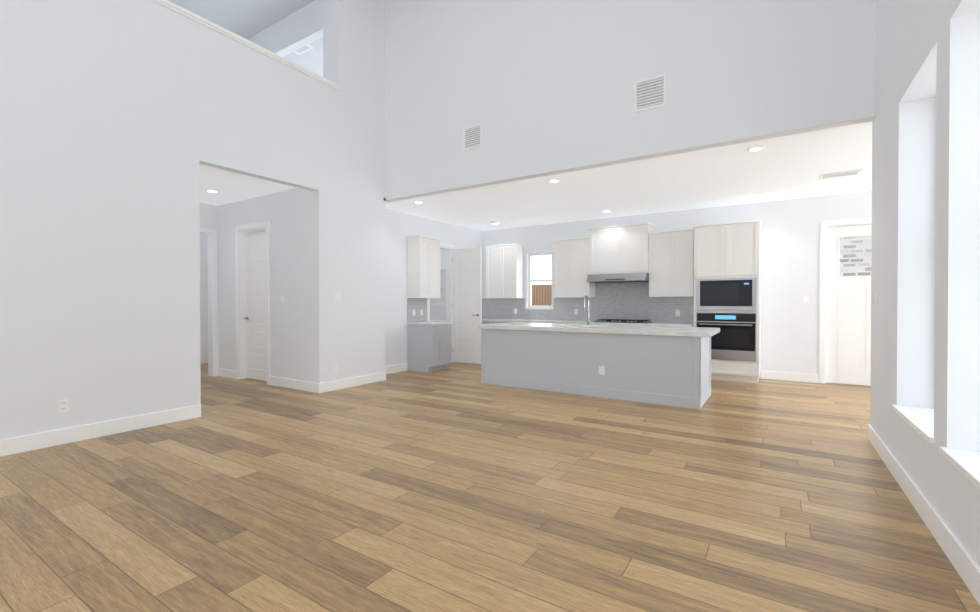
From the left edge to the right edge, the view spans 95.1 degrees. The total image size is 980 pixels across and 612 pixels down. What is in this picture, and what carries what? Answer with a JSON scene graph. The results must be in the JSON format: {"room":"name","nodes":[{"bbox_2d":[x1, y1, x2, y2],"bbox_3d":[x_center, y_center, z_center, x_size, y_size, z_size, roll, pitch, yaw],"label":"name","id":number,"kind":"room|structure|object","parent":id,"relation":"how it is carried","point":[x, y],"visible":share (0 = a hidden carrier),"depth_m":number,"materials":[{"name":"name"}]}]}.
{"room":"living room","nodes":[
{"label":"living room","id":0,"kind":"room"},
{"bbox_2d":[0,0,384,439],"bbox_3d":[-4.315,-1.958,3.586,0.150,6.450,9.300,0,1,33],"label":"wall","id":1,"kind":"structure","parent":0,"point":[121,121],"depth_m":4.63,"materials":[{"name":"white paint"}]},
{"bbox_2d":[58,399,68,412],"bbox_3d":[-3.903,0.913,4.105,0.008,0.118,0.075,0,1,33],"label":"electrical outlet","id":2,"kind":"object","parent":1,"relation":"attached to","point":[63,405],"visible":1,"depth_m":4.10,"materials":[{"name":"white plastic"}]},
{"bbox_2d":[0,404,200,456],"bbox_3d":[-4.899,1.205,2.548,0.020,0.140,6.020,0,1,33],"label":"baseboard","id":3,"kind":"structure","parent":1,"relation":"attached to","point":[20,444],"depth_m":4.27,"materials":[{"name":"white wood"}]},
{"bbox_2d":[152,0,339,89],"bbox_3d":[-3.437,-3.221,4.950,0.220,0.065,4.160,0,1,33],"label":"trim","id":4,"kind":"structure","parent":1,"relation":"on","point":[211,25],"depth_m":5.43,"materials":[{"name":"white wood"}]},
{"bbox_2d":[333,363,336,370],"bbox_3d":[-2.292,0.904,6.623,0.008,0.118,0.075,0,1,33],"label":"electrical outlet","id":5,"kind":"object","parent":1,"relation":"attached to","point":[334,366],"visible":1,"depth_m":6.62,"materials":[{"name":"white plastic"}]},
{"bbox_2d":[334,293,340,300],"bbox_3d":[-2.264,-0.136,6.657,0.011,0.118,0.118,0,1,33],"label":"double light switch","id":6,"kind":"object","parent":1,"relation":"attached to","point":[337,296],"visible":1,"depth_m":6.66,"materials":[{"name":"white plastic"}]},
{"bbox_2d":[316,371,387,392],"bbox_3d":[-2.086,1.172,6.944,0.020,0.140,1.312,0,1,33],"label":"baseboard","id":7,"kind":"structure","parent":1,"relation":"attached to","point":[361,380],"depth_m":6.84,"materials":[{"name":"white wood"}]},
{"bbox_2d":[200,203,215,375],"bbox_3d":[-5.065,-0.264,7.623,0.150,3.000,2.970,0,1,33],"label":"wall","id":8,"kind":"structure","parent":0,"point":[207,211],"depth_m":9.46,"materials":[{"name":"white paint"}]},
{"bbox_2d":[200,228,216,376],"bbox_3d":[-5.076,-0.050,7.454,0.016,2.575,1.020,0,1,33],"label":"door frame","id":9,"kind":"structure","parent":8,"relation":"attached to","point":[214,232],"depth_m":7.84,"materials":[{"name":"white wood"}]},
{"bbox_2d":[168,0,322,76],"bbox_3d":[-5.496,-5.221,6.632,5.150,0.370,13.200,0,1,33],"label":"ceiling","id":10,"kind":"structure","parent":0,"point":[246,19],"depth_m":7.79,"materials":[{"name":"white paint"}]},
{"bbox_2d":[294,45,312,54],"bbox_3d":[-3.719,-5.046,8.761,0.450,0.012,0.300,0,1,33],"label":"ceiling vent","id":11,"kind":"object","parent":10,"relation":"in","point":[304,49],"visible":0.35,"depth_m":8.83,"materials":[{"name":"white metal"}]},
{"bbox_2d":[216,188,312,381],"bbox_3d":[-3.640,-0.261,7.251,2.650,3.000,0.160,0,1,33],"label":"wall","id":12,"kind":"structure","parent":0,"point":[287,214],"depth_m":6.90,"materials":[{"name":"white paint"}]},
{"bbox_2d":[218,368,235,378],"bbox_3d":[-4.550,1.165,7.752,0.590,0.140,0.016,0,1,33],"label":"baseboard","id":13,"kind":"structure","parent":12,"relation":"attached to","point":[227,373],"depth_m":7.73,"materials":[{"name":"white wood"}]},
{"bbox_2d":[235,221,269,384],"bbox_3d":[-3.843,-0.049,7.380,0.980,2.575,0.166,0,1,33],"label":"door frame","id":14,"kind":"structure","parent":12,"relation":"attached to","point":[240,301],"depth_m":7.55,"materials":[{"name":"white wood"}]},
{"bbox_2d":[244,231,265,380],"bbox_3d":[-3.816,0.006,7.425,0.786,2.440,0.159,0,1,33],"label":"hall door","id":15,"kind":"structure","parent":12,"relation":"in","point":[255,268],"depth_m":7.46,"materials":[{"name":"white wood"}]},
{"bbox_2d":[269,376,315,392],"bbox_3d":[-2.957,1.173,6.735,1.210,0.140,0.020,0,1,33],"label":"baseboard","id":16,"kind":"structure","parent":12,"relation":"attached to","point":[275,381],"depth_m":6.73,"materials":[{"name":"white wood"}]},
{"bbox_2d":[247,0,320,56],"bbox_3d":[-4.104,-3.634,8.282,4.570,2.830,0.180,0,1,33],"label":"wall","id":17,"kind":"structure","parent":0,"point":[311,22],"depth_m":7.74,"materials":[{"name":"white paint"}]},
{"bbox_2d":[321,0,480,369],"bbox_3d":[-1.318,-1.913,8.828,0.450,6.280,4.640,0,1,33],"label":"wall","id":18,"kind":"structure","parent":0,"point":[400,227],"depth_m":8.36,"materials":[{"name":"white paint"}]},
{"bbox_2d":[385,363,406,373],"bbox_3d":[-1.850,1.162,8.143,0.016,0.140,0.995,0,1,33],"label":"baseboard","id":19,"kind":"structure","parent":18,"relation":"attached to","point":[400,367],"depth_m":8.31,"materials":[{"name":"white wood"}]},
{"bbox_2d":[407,298,426,321],"bbox_3d":[-1.420,0.072,8.813,0.010,0.470,0.600,0,1,33],"label":"backsplash","id":20,"kind":"structure","parent":18,"relation":"attached to","point":[416,304],"depth_m":8.78,"materials":[{"name":"tile"}]},
{"bbox_2d":[427,243,453,360],"bbox_3d":[-1.090,-0.050,9.462,0.166,2.545,0.900,0,1,33],"label":"door frame","id":21,"kind":"structure","parent":18,"relation":"attached to","point":[449,273],"depth_m":9.74,"materials":[{"name":"white wood"}]},
{"bbox_2d":[452,247,481,363],"bbox_3d":[-0.498,-0.010,9.550,0.752,2.440,0.159,0,1,33],"label":"pantry door","id":22,"kind":"structure","parent":18,"relation":"in","point":[467,290],"depth_m":9.52,"materials":[{"name":"white wood"}]},
{"bbox_2d":[430,249,445,320],"bbox_3d":[-1.141,-0.287,10.739,1.300,3.000,0.150,0,1,33],"label":"wall","id":23,"kind":"structure","parent":0,"point":[437,312],"depth_m":10.64,"materials":[{"name":"white paint"}]},
{"bbox_2d":[430,268,445,321],"bbox_3d":[-1.133,-0.045,10.439,0.920,1.620,0.350,0,1,33],"label":"shelf","id":24,"kind":"object","parent":23,"relation":"attached to","point":[443,269],"depth_m":10.19,"materials":[{"name":"white"}]},
{"bbox_2d":[0,362,979,611],"bbox_3d":[-0.758,1.327,3.651,16.400,0.120,13.200,0,1,33],"label":"floor","id":25,"kind":"structure","parent":0,"point":[457,487],"depth_m":2.82,"materials":[{"name":"brown wood"}]},
{"bbox_2d":[407,235,452,372],"bbox_3d":[-1.152,-0.049,8.639,0.623,2.555,0.627,0,1,33],"label":"tall cabinet","id":26,"kind":"object","parent":25,"relation":"on","point":[429,346],"visible":1,"depth_m":8.48,"materials":[{"name":"grey wood"}]},
{"bbox_2d":[407,321,452,324],"bbox_3d":[-1.153,0.329,8.641,0.623,0.040,0.625,0,1,33],"label":"countertop","id":27,"kind":"structure","parent":26,"relation":"on","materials":[{"name":"white stone"}]},
{"bbox_2d":[478,327,712,408],"bbox_3d":[1.498,0.803,6.765,3.208,0.880,1.074,0,1,33],"label":"kitchen island","id":28,"kind":"object","parent":25,"relation":"on","point":[667,365],"depth_m":6.13,"materials":[{"name":"grey wood"}]},
{"bbox_2d":[478,323,719,338],"bbox_3d":[1.529,0.333,6.744,3.350,0.060,1.150,0,1,33],"label":"island countertop","id":29,"kind":"structure","parent":28,"relation":"on","point":[595,329],"depth_m":6.26,"materials":[{"name":"white stone"}]},
{"bbox_2d":[583,295,592,324],"bbox_3d":[1.546,0.066,7.084,0.110,0.468,0.236,0,1,33],"label":"faucet","id":30,"kind":"object","parent":29,"relation":"on","point":[586,296],"depth_m":7.15,"materials":[{"name":"silver metal"}]},
{"bbox_2d":[599,366,604,374],"bbox_3d":[1.526,0.878,6.122,0.075,0.118,0.008,0,1,33],"label":"outlet","id":31,"kind":"object","parent":28,"relation":"attached to","point":[601,370],"visible":1,"depth_m":6.12,"materials":[{"name":"white plastic"}]},
{"bbox_2d":[594,323,613,324],"bbox_3d":[2.504,0.789,8.604,1.129,0.881,0.608,0,1,33],"label":"base cabinet","id":32,"kind":"object","parent":25,"relation":"on","point":[594,323],"depth_m":8.42,"materials":[{"name":"grey stone"}]},
{"bbox_2d":[482,319,693,326],"bbox_3d":[1.614,0.324,9.152,4.733,0.040,0.638,0,1,33],"label":"countertop","id":33,"kind":"structure","parent":32,"relation":"on","point":[483,320],"depth_m":8.89,"materials":[{"name":"white stone"}]},
{"bbox_2d":[594,319,653,322],"bbox_3d":[2.545,0.286,8.581,0.980,0.045,0.480,0,1,33],"label":"cooktop","id":34,"kind":"object","parent":33,"relation":"in","point":[604,320],"depth_m":8.46,"materials":[{"name":"black metal"}]},
{"bbox_2d":[694,219,761,382],"bbox_3d":[4.023,-0.068,7.605,0.960,2.610,0.642,0,1,33],"label":"tall cabinet","id":35,"kind":"object","parent":25,"relation":"on","point":[713,270],"depth_m":7.34,"materials":[{"name":"grey wood"}]},
{"bbox_2d":[694,311,757,362],"bbox_3d":[4.006,0.496,7.583,0.870,0.770,0.589,0,1,33],"label":"wall oven","id":36,"kind":"object","parent":35,"relation":"in","point":[736,341],"depth_m":7.28,"materials":[{"name":"black"}]},
{"bbox_2d":[199,122,871,230],"bbox_3d":[-0.758,-1.958,3.625,16.400,0.450,13.200,0,1,33],"label":"ceiling","id":37,"kind":"structure","parent":0,"point":[794,166],"depth_m":6.59,"materials":[{"name":"white paint"}]},
{"bbox_2d":[206,190,218,192],"bbox_3d":[-4.247,-1.753,6.857,0.170,0.010,0.170,0,1,33],"label":"recessed light","id":38,"kind":"object","parent":37,"relation":"in","point":[212,191],"visible":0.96,"depth_m":6.84,"materials":[{"name":"white plastic"}]},
{"bbox_2d":[548,179,559,182],"bbox_3d":[0.898,-1.748,6.271,0.170,0.010,0.170,0,1,33],"label":"recessed light","id":39,"kind":"object","parent":37,"relation":"in","point":[554,180],"visible":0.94,"depth_m":6.24,"materials":[{"name":"white plastic"}]},
{"bbox_2d":[747,146,764,151],"bbox_3d":[2.945,-1.738,4.961,0.170,0.010,0.170,0,1,33],"label":"recessed light","id":40,"kind":"object","parent":37,"relation":"in","point":[755,148],"visible":1,"depth_m":4.94,"materials":[{"name":"white plastic"}]},
{"bbox_2d":[819,169,862,178],"bbox_3d":[4.636,-1.745,5.934,0.440,0.012,0.260,0,1,33],"label":"ceiling vent","id":41,"kind":"object","parent":37,"relation":"in","point":[841,173],"visible":1,"depth_m":5.93,"materials":[{"name":"white metal"}]},
{"bbox_2d":[385,0,875,202],"bbox_3d":[0.801,-3.475,5.911,7.150,3.450,0.150,0,1,33],"label":"wall","id":42,"kind":"structure","parent":0,"point":[538,88],"depth_m":5.50,"materials":[{"name":"white paint"}]},
{"bbox_2d":[463,123,481,150],"bbox_3d":[-0.254,-2.445,6.497,0.330,0.340,0.012,0,1,33],"label":"air vent","id":43,"kind":"object","parent":42,"relation":"in","point":[472,136],"visible":1,"depth_m":6.49,"materials":[{"name":"white metal"}]},
{"bbox_2d":[634,73,666,112],"bbox_3d":[1.839,-2.445,5.158,0.360,0.360,0.012,0,1,33],"label":"air vent","id":44,"kind":"object","parent":42,"relation":"in","point":[650,93],"visible":1,"depth_m":5.16,"materials":[{"name":"white metal"}]},
{"bbox_2d":[481,191,871,378],"bbox_3d":[4.630,-0.264,7.699,11.700,3.000,0.150,0,1,33],"label":"wall","id":45,"kind":"structure","parent":0,"point":[790,253],"depth_m":7.48,"materials":[{"name":"white paint"}]},
{"bbox_2d":[486,244,501,298],"bbox_3d":[0.181,-0.776,10.250,0.471,1.206,0.318,0,1,33],"label":"upper cabinet","id":46,"kind":"object","parent":45,"relation":"attached to","point":[493,253],"depth_m":10.13,"materials":[{"name":"grey wood"}]},
{"bbox_2d":[502,243,523,297],"bbox_3d":[0.467,-0.775,10.068,0.471,1.206,0.318,0,1,33],"label":"upper cabinet","id":47,"kind":"object","parent":45,"relation":"attached to","point":[512,254],"depth_m":9.92,"materials":[{"name":"grey wood"}]},
{"bbox_2d":[528,253,551,307],"bbox_3d":[1.143,-0.565,9.965,0.616,1.210,0.060,0,1,33],"label":"kitchen window","id":48,"kind":"structure","parent":45,"relation":"in","point":[533,280],"depth_m":10.02,"materials":[{"name":"white plastic"}]},
{"bbox_2d":[552,239,573,297],"bbox_3d":[1.587,-0.779,9.351,0.469,1.206,0.318,0,1,33],"label":"upper cabinet","id":49,"kind":"object","parent":45,"relation":"attached to","point":[563,249],"depth_m":9.22,"materials":[{"name":"grey wood"}]},
{"bbox_2d":[574,237,597,297],"bbox_3d":[1.870,-0.778,9.170,0.469,1.206,0.318,0,1,33],"label":"upper cabinet","id":50,"kind":"object","parent":45,"relation":"attached to","point":[584,283],"depth_m":9.00,"materials":[{"name":"grey wood"}]},
{"bbox_2d":[482,282,693,322],"bbox_3d":[1.782,-0.087,9.428,4.740,0.780,0.010,0,1,33],"label":"backsplash","id":51,"kind":"structure","parent":45,"relation":"attached to","point":[629,300],"depth_m":9.01,"materials":[{"name":"tile"}]},
{"bbox_2d":[590,225,621,274],"bbox_3d":[2.326,-1.081,8.852,0.629,0.935,0.358,0,1,33],"label":"upper cabinet","id":52,"kind":"object","parent":45,"relation":"attached to","point":[605,242],"depth_m":8.69,"materials":[{"name":"grey wood"}]},
{"bbox_2d":[587,273,648,282],"bbox_3d":[2.490,-0.537,8.653,1.115,0.148,0.523,0,1,33],"label":"range hood","id":53,"kind":"object","parent":52,"relation":"attached to","point":[591,277],"depth_m":8.45,"materials":[{"name":"silver metal"}]},
{"bbox_2d":[622,223,652,274],"bbox_3d":[2.744,-1.079,8.584,0.628,0.935,0.358,0,1,33],"label":"upper cabinet","id":54,"kind":"object","parent":45,"relation":"attached to","point":[635,236],"depth_m":8.39,"materials":[{"name":"grey wood"}]},
{"bbox_2d":[646,230,673,296],"bbox_3d":[3.211,-0.771,8.312,0.444,1.206,0.318,0,1,33],"label":"upper cabinet","id":55,"kind":"object","parent":45,"relation":"attached to","point":[660,279],"depth_m":8.18,"materials":[{"name":"grey wood"}]},
{"bbox_2d":[674,228,693,296],"bbox_3d":[3.473,-0.770,8.144,0.443,1.206,0.318,0,1,33],"label":"upper cabinet","id":56,"kind":"object","parent":45,"relation":"attached to","point":[683,238],"depth_m":7.98,"materials":[{"name":"grey wood"}]},
{"bbox_2d":[761,371,818,382],"bbox_3d":[4.944,1.168,7.411,0.790,0.140,0.016,0,1,33],"label":"baseboard","id":57,"kind":"structure","parent":45,"relation":"attached to","point":[786,376],"depth_m":7.39,"materials":[{"name":"white wood"}]},
{"bbox_2d":[803,296,808,302],"bbox_3d":[5.135,-0.111,7.282,0.075,0.118,0.011,0,1,33],"label":"light switch","id":58,"kind":"object","parent":45,"relation":"attached to","point":[805,299],"visible":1,"depth_m":7.28,"materials":[{"name":"white plastic"}]},
{"bbox_2d":[819,217,871,383],"bbox_3d":[5.772,-0.056,6.961,1.070,2.595,0.166,0,1,33],"label":"door frame","id":59,"kind":"structure","parent":45,"relation":"attached to","point":[824,225],"depth_m":7.15,"materials":[{"name":"white wood"}]},
{"bbox_2d":[826,224,871,385],"bbox_3d":[5.780,-0.012,6.975,0.870,2.483,0.169,0,1,33],"label":"back door","id":60,"kind":"structure","parent":45,"relation":"in","point":[848,355],"depth_m":7.05,"materials":[{"name":"white wood"}]},
{"bbox_2d":[870,0,979,567],"bbox_3d":[1.179,-1.931,0.160,0.300,6.450,9.450,0,1,33],"label":"wall","id":61,"kind":"structure","parent":0,"point":[925,286],"depth_m":2.88,"materials":[{"name":"white paint"}]},
{"bbox_2d":[868,424,979,604],"bbox_3d":[1.158,1.221,0.444,0.016,0.140,9.066,0,1,33],"label":"baseboard","id":62,"kind":"structure","parent":61,"relation":"attached to","point":[964,564],"depth_m":2.46,"materials":[{"name":"white wood"}]},
{"label":"outside","id":63,"kind":"structure","parent":0,"visible":0},
{"bbox_3d":[3.918,1.351,5.763,28.000,0.100,30.000,0,1,33],"label":"ground","id":64,"kind":"structure","parent":63,"visible":0},
{"bbox_2d":[532,284,551,305],"bbox_3d":[1.491,0.303,13.280,5.800,1.880,0.060,0,1,33],"label":"fence","id":65,"kind":"object","parent":64,"relation":"on","point":[547,293],"depth_m":13.21,"materials":[{"name":"brown wood"}]},
{"bbox_2d":[840,235,871,275],"bbox_3d":[7.499,-1.246,8.557,6.000,5.050,0.200,0,1,33],"label":"stone","id":66,"kind":"object","parent":64,"relation":"on","point":[863,247],"depth_m":8.70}
]}

